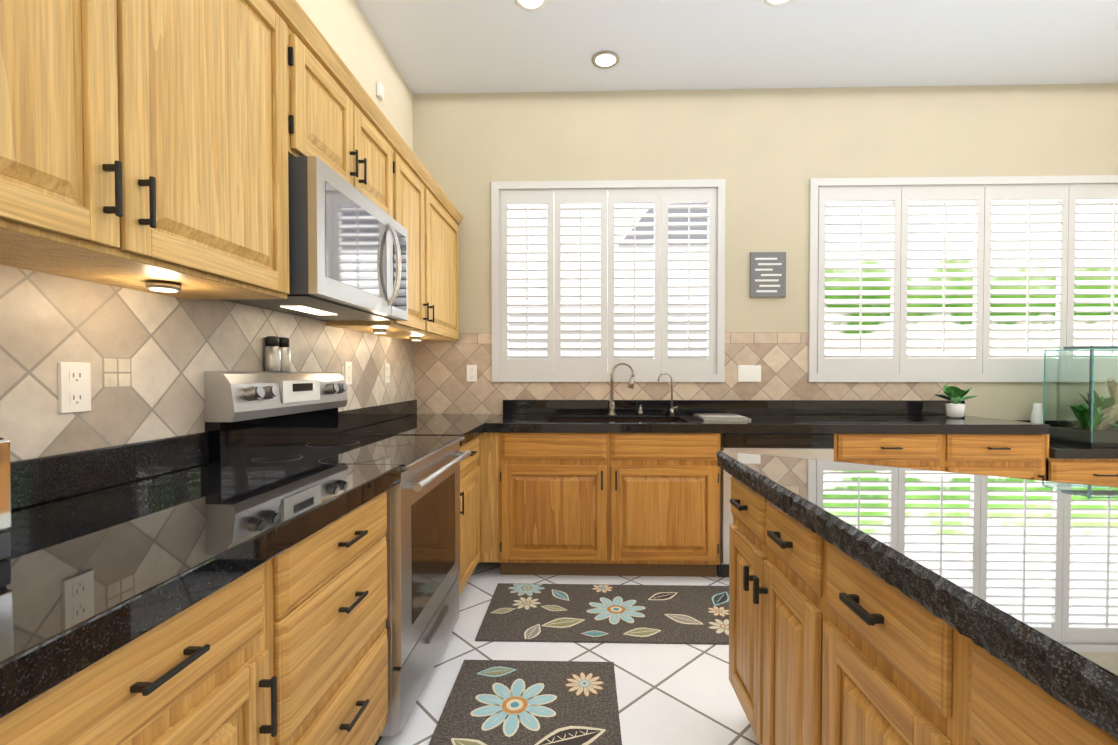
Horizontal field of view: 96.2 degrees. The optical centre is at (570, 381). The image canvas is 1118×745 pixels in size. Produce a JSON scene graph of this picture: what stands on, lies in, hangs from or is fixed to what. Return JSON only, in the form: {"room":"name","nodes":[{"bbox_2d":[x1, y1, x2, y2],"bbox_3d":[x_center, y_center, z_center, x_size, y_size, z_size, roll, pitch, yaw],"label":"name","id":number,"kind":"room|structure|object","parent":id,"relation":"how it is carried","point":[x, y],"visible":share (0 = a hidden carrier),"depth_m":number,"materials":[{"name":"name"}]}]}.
{"room":"kitchen","nodes":[
{"label":"kitchen","id":0,"kind":"room"},
{"bbox_2d":[0,0,415,460],"bbox_3d":[-1.267,-0.380,0.155,0.154,3.150,7.050,0,1,2],"label":"wall","id":1,"kind":"structure","parent":0,"point":[150,358],"depth_m":1.40,"materials":[{"name":"tile"}]},
{"bbox_2d":[57,362,90,413],"bbox_3d":[-1.159,0.013,1.174,0.007,0.118,0.072,0,1,2],"label":"electrical outlet","id":2,"kind":"object","parent":1,"relation":"attached to","point":[74,387],"visible":1,"depth_m":1.17,"materials":[{"name":"white plastic"}]},
{"bbox_2d":[0,0,299,299],"bbox_3d":[-1.007,-0.675,0.906,0.326,0.876,1.185,0,1,2],"label":"upper cabinet","id":3,"kind":"object","parent":1,"relation":"attached to","point":[142,142],"depth_m":1.03,"materials":[{"name":"brown wood"}]},
{"bbox_2d":[145,280,180,291],"bbox_3d":[-0.995,-0.233,1.226,0.067,0.019,0.067,0,1,-7],"label":"puck light","id":4,"kind":"object","parent":3,"relation":"attached to","point":[161,286],"depth_m":1.20,"materials":[{"name":"silver metal"}]},
{"bbox_2d":[344,361,351,384],"bbox_3d":[-1.123,-0.044,2.533,0.007,0.118,0.072,0,1,2],"label":"electrical outlet","id":5,"kind":"object","parent":1,"relation":"attached to","point":[348,373],"visible":1,"depth_m":2.53,"materials":[{"name":"white plastic"}]},
{"bbox_2d":[300,6,399,223],"bbox_3d":[-0.980,-0.915,1.899,0.326,0.430,0.810,0,1,2],"label":"upper cabinet","id":6,"kind":"object","parent":1,"relation":"attached to","point":[341,125],"depth_m":1.83,"materials":[{"name":"brown wood"}]},
{"bbox_2d":[220,156,407,320],"bbox_3d":[-0.922,-0.477,1.905,0.442,0.418,0.780,0,1,2],"label":"microwave","id":7,"kind":"object","parent":6,"relation":"attached to","point":[348,251],"visible":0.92,"depth_m":1.69,"materials":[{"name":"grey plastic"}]},
{"bbox_2d":[326,136,427,335],"bbox_3d":[-0.963,-0.702,2.533,0.326,0.876,0.451,0,1,2],"label":"upper cabinet","id":8,"kind":"object","parent":1,"relation":"attached to","point":[413,175],"depth_m":2.57,"materials":[{"name":"brown wood"}]},
{"bbox_2d":[373,329,386,333],"bbox_3d":[-0.960,-0.254,2.525,0.067,0.019,0.067,0,1,-7],"label":"puck light","id":9,"kind":"object","parent":8,"relation":"attached to","point":[378,331],"depth_m":2.50,"materials":[{"name":"silver metal"}]},
{"bbox_2d":[376,82,383,100],"bbox_3d":[-1.105,-1.691,2.916,0.024,0.080,0.060,0,1,2],"label":"smoke detector","id":10,"kind":"object","parent":1,"relation":"attached to","point":[380,90],"visible":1,"depth_m":2.89,"materials":[{"name":"white plastic"}]},
{"bbox_2d":[384,363,389,382],"bbox_3d":[-1.109,-0.053,3.033,0.007,0.118,0.072,0,1,2],"label":"electrical outlet","id":11,"kind":"object","parent":1,"relation":"attached to","point":[386,373],"visible":1,"depth_m":3.02,"materials":[{"name":"white plastic"}]},
{"bbox_2d":[385,172,462,341],"bbox_3d":[-0.947,-0.712,3.137,0.326,0.876,0.757,0,1,2],"label":"upper cabinet","id":12,"kind":"object","parent":1,"relation":"attached to","point":[443,217],"depth_m":3.08,"materials":[{"name":"brown wood"}]},
{"bbox_2d":[411,337,421,340],"bbox_3d":[-0.945,-0.263,3.075,0.067,0.019,0.067,0,1,-7],"label":"puck light","id":13,"kind":"object","parent":12,"relation":"attached to","point":[412,338],"depth_m":3.05,"materials":[{"name":"silver metal"}]},
{"bbox_2d":[378,562,761,744],"bbox_3d":[1.515,1.236,0.106,5.720,0.080,7.050,0,1,2],"label":"floor","id":14,"kind":"structure","parent":0,"point":[676,694],"depth_m":2.00,"materials":[{"name":"tile"}]},
{"bbox_2d":[0,549,287,744],"bbox_3d":[-0.877,0.755,0.723,0.597,0.860,0.530,0,1,2],"label":"base cabinet","id":15,"kind":"object","parent":14,"relation":"on","point":[214,672],"depth_m":0.77,"materials":[{"name":"brown wood"}]},
{"bbox_2d":[0,400,502,717],"bbox_3d":[-0.851,0.241,1.153,0.627,0.155,4.747,0,1,2],"label":"countertop","id":16,"kind":"structure","parent":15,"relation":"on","point":[114,548],"depth_m":0.93,"materials":[{"name":"black stone"}]},
{"bbox_2d":[0,437,11,559],"bbox_3d":[-1.004,0.099,0.576,0.297,0.345,0.390,0,1,2],"label":"air fryer","id":17,"kind":"object","parent":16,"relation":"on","point":[5,501],"visible":1,"depth_m":0.76,"materials":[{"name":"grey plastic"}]},
{"bbox_2d":[204,371,470,744],"bbox_3d":[-0.802,0.563,1.954,0.679,1.205,0.756,0,1,2],"label":"range","id":18,"kind":"object","parent":14,"relation":"on","point":[271,417],"visible":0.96,"depth_m":1.77,"materials":[{"name":"silver metal"}]},
{"bbox_2d":[264,336,290,371],"bbox_3d":[-1.117,-0.106,1.914,0.054,0.131,0.118,0,1,2],"label":"shakers","id":19,"kind":"object","parent":18,"relation":"on","point":[277,353],"visible":1,"depth_m":1.87,"materials":[{"name":"silver metal"}]},
{"bbox_2d":[288,491,387,744],"bbox_3d":[-0.862,0.746,1.282,0.597,0.860,0.588,0,1,2],"label":"base cabinet","id":20,"kind":"object","parent":14,"relation":"on","point":[288,646],"depth_m":1.23,"materials":[{"name":"brown wood"}]},
{"bbox_2d":[459,433,483,595],"bbox_3d":[-0.826,0.724,2.628,0.597,0.860,0.578,0,1,2],"label":"base cabinet","id":21,"kind":"object","parent":14,"relation":"on","point":[471,468],"depth_m":2.67,"materials":[{"name":"brown wood"}]},
{"bbox_2d":[484,432,497,561],"bbox_3d":[-0.820,0.714,3.226,0.577,0.860,0.618,0,1,2],"label":"base cabinet","id":22,"kind":"object","parent":14,"relation":"on","point":[490,439],"depth_m":2.91,"materials":[{"name":"brown wood"}]},
{"bbox_2d":[429,660,621,744],"bbox_3d":[-0.145,1.165,1.601,0.620,0.010,0.950,0,1,2],"label":"rug","id":23,"kind":"object","parent":14,"relation":"on","point":[503,702],"visible":1,"depth_m":1.80,"materials":[{"name":"brown fabric"}]},
{"bbox_2d":[475,583,728,644],"bbox_3d":[0.260,1.150,2.525,1.360,0.010,0.600,0,1,2],"label":"rug","id":24,"kind":"object","parent":14,"relation":"on","point":[638,614],"visible":0.94,"depth_m":2.48,"materials":[{"name":"brown fabric"}]},
{"bbox_2d":[498,433,720,576],"bbox_3d":[0.228,0.715,3.188,1.280,0.860,0.637,0,1,2],"label":"base cabinet","id":25,"kind":"object","parent":14,"relation":"on","point":[623,504],"depth_m":2.87,"materials":[{"name":"brown wood"}]},
{"bbox_2d":[485,400,1049,433],"bbox_3d":[1.098,0.208,3.151,3.160,0.155,0.647,0,1,2],"label":"countertop","id":26,"kind":"structure","parent":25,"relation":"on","point":[794,416],"depth_m":3.23,"materials":[{"name":"black stone"}]},
{"bbox_2d":[607,362,634,414],"bbox_3d":[0.343,0.043,3.380,0.185,0.364,0.110,0,1,2],"label":"faucet","id":27,"kind":"object","parent":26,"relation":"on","point":[612,403],"visible":1,"depth_m":3.39,"materials":[{"name":"silver metal"}]},
{"bbox_2d":[638,405,642,414],"bbox_3d":[0.474,0.189,3.398,0.033,0.072,0.047,0,1,2],"label":"soap dispenser","id":28,"kind":"object","parent":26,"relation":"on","point":[640,411],"visible":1,"depth_m":3.39,"materials":[{"name":"silver metal"}]},
{"bbox_2d":[658,372,677,414],"bbox_3d":[0.659,0.080,3.397,0.137,0.290,0.036,0,1,2],"label":"filter faucet","id":29,"kind":"object","parent":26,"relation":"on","point":[671,412],"visible":1,"depth_m":3.39,"materials":[{"name":"silver metal"}]},
{"bbox_2d":[693,413,750,420],"bbox_3d":[0.948,0.218,3.172,0.280,0.022,0.320,0,1,2],"label":"tray","id":30,"kind":"object","parent":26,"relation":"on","point":[719,417],"visible":1,"depth_m":3.05,"materials":[{"name":"silver metal"}]},
{"bbox_2d":[935,385,976,417],"bbox_3d":[2.470,0.123,3.245,0.288,0.211,0.184,0,1,2],"label":"potted plant","id":31,"kind":"object","parent":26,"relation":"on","point":[955,409],"visible":1,"depth_m":3.19,"materials":[{"name":"green plant"}]},
{"bbox_2d":[717,433,833,576],"bbox_3d":[1.185,0.717,3.153,0.625,0.857,0.640,0,1,2],"label":"dishwasher","id":32,"kind":"object","parent":25,"relation":"attached to","point":[814,446],"visible":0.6,"depth_m":2.84,"materials":[{"name":"silver metal"}]},
{"bbox_2d":[833,434,949,471],"bbox_3d":[1.805,0.716,3.145,0.605,0.860,0.637,0,1,2],"label":"base cabinet","id":33,"kind":"object","parent":14,"relation":"on","point":[914,451],"depth_m":2.82,"materials":[{"name":"brown wood"}]},
{"bbox_2d":[729,476,1117,744],"bbox_3d":[1.402,0.764,0.216,1.853,0.860,3.079,0,1,2],"label":"kitchen island","id":34,"kind":"object","parent":14,"relation":"on","point":[830,644],"visible":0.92,"depth_m":0.97,"materials":[{"name":"brown wood"}]},
{"bbox_2d":[716,451,1117,739],"bbox_3d":[1.436,0.306,0.221,1.895,0.055,3.206,0,1,2],"label":"island countertop","id":35,"kind":"structure","parent":34,"relation":"on","point":[1019,575],"depth_m":0.82,"materials":[{"name":"stone"}]},
{"bbox_2d":[950,434,1045,480],"bbox_3d":[2.393,0.716,3.129,0.570,0.860,0.637,0,1,2],"label":"base cabinet","id":36,"kind":"object","parent":14,"relation":"on","point":[1022,456],"depth_m":2.81,"materials":[{"name":"brown wood"}]},
{"bbox_2d":[1045,434,1117,487],"bbox_3d":[3.491,0.717,3.085,1.625,0.860,0.666,0,1,2],"label":"base cabinet","id":37,"kind":"object","parent":14,"relation":"on","point":[1100,472],"visible":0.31,"depth_m":2.80,"materials":[{"name":"brown wood"}]},
{"bbox_2d":[1013,420,1117,458],"bbox_3d":[3.502,0.344,3.088,1.603,0.155,0.647,0,1,2],"label":"countertop","id":38,"kind":"structure","parent":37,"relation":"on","point":[1059,450],"depth_m":2.79,"materials":[{"name":"black stone"}]},
{"bbox_2d":[1030,403,1042,423],"bbox_3d":[3.103,0.252,3.334,0.068,0.220,0.068,0,1,2],"label":"vase","id":39,"kind":"object","parent":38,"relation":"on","point":[1036,416],"visible":0.71,"depth_m":3.31,"materials":[{"name":"white ceramic"}]},
{"bbox_2d":[1043,345,1117,446],"bbox_3d":[3.311,0.067,3.036,0.654,0.599,0.366,0,1,2],"label":"tank","id":40,"kind":"object","parent":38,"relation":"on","point":[1097,419],"visible":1,"depth_m":2.99,"materials":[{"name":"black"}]},
{"bbox_2d":[355,0,1117,93],"bbox_3d":[1.515,-2.004,0.053,5.720,0.100,7.050,0,1,2],"label":"ceiling","id":41,"kind":"structure","parent":0,"point":[465,46],"depth_m":2.96,"materials":[{"name":"white paint"}]},
{"bbox_2d":[515,0,546,10],"bbox_3d":[-0.206,-1.991,2.606,0.169,0.010,0.169,0,1,-4],"label":"recessed light","id":42,"kind":"object","parent":41,"relation":"in","point":[528,5],"depth_m":2.64,"materials":[{"name":"white plastic"}]},
{"bbox_2d":[592,51,618,68],"bbox_3d":[0.218,-1.999,3.115,0.169,0.010,0.169,0,1,-4],"label":"recessed light","id":43,"kind":"object","parent":41,"relation":"in","point":[605,59],"depth_m":3.11,"materials":[{"name":"white plastic"}]},
{"bbox_2d":[764,0,792,6],"bbox_3d":[1.083,-1.990,2.571,0.169,0.010,0.169,0,1,-4],"label":"recessed light","id":44,"kind":"object","parent":41,"relation":"in","point":[774,3],"depth_m":2.63,"materials":[{"name":"white plastic"}]},
{"bbox_2d":[416,83,1117,420],"bbox_3d":[1.613,-0.436,3.528,5.370,3.150,0.150,0,1,2],"label":"wall","id":45,"kind":"structure","parent":0,"point":[766,154],"depth_m":3.45,"materials":[{"name":"paint"}]},
{"bbox_2d":[491,179,725,381],"bbox_3d":[0.259,-0.696,3.541,1.612,1.390,0.170,0,1,2],"label":"window shutters","id":46,"kind":"object","parent":45,"relation":"attached to","point":[660,195],"visible":1,"depth_m":3.48,"materials":[{"name":"white wood"}]},
{"bbox_2d":[414,332,962,413],"bbox_3d":[0.793,-0.051,3.480,3.787,0.582,0.002,0,1,2],"label":"backsplash","id":47,"kind":"structure","parent":45,"relation":"attached to","point":[442,385],"depth_m":3.48,"materials":[{"name":"tile"}]},
{"bbox_2d":[467,365,476,381],"bbox_3d":[-0.693,-0.060,3.514,0.072,0.118,0.007,0,1,2],"label":"electrical outlet","id":48,"kind":"object","parent":47,"relation":"attached to","point":[471,373],"visible":1,"depth_m":3.51,"materials":[{"name":"white plastic"}]},
{"bbox_2d":[738,365,760,381],"bbox_3d":[1.236,-0.057,3.462,0.160,0.115,0.008,0,1,2],"label":"light switch","id":49,"kind":"object","parent":47,"relation":"attached to","point":[749,373],"visible":1,"depth_m":3.46,"materials":[{"name":"white plastic"}]},
{"bbox_2d":[750,252,785,296],"bbox_3d":[1.356,-0.737,3.445,0.240,0.305,0.018,0,1,2],"label":"wall sign","id":50,"kind":"object","parent":45,"relation":"attached to","point":[767,274],"visible":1,"depth_m":3.44,"materials":[{"name":"grey"}]},
{"bbox_2d":[808,175,1117,381],"bbox_3d":[2.813,-0.695,3.471,2.348,1.390,0.170,0,1,2],"label":"window shutters","id":51,"kind":"object","parent":45,"relation":"attached to","point":[982,193],"visible":0.94,"depth_m":3.42,"materials":[{"name":"white wood"}]},
{"label":"outside","id":52,"kind":"structure","parent":0,"visible":0},
{"bbox_2d":[508,197,1117,362],"bbox_3d":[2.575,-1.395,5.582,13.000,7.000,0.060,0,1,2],"label":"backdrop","id":53,"kind":"structure","parent":52,"point":[857,218],"depth_m":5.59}
]}

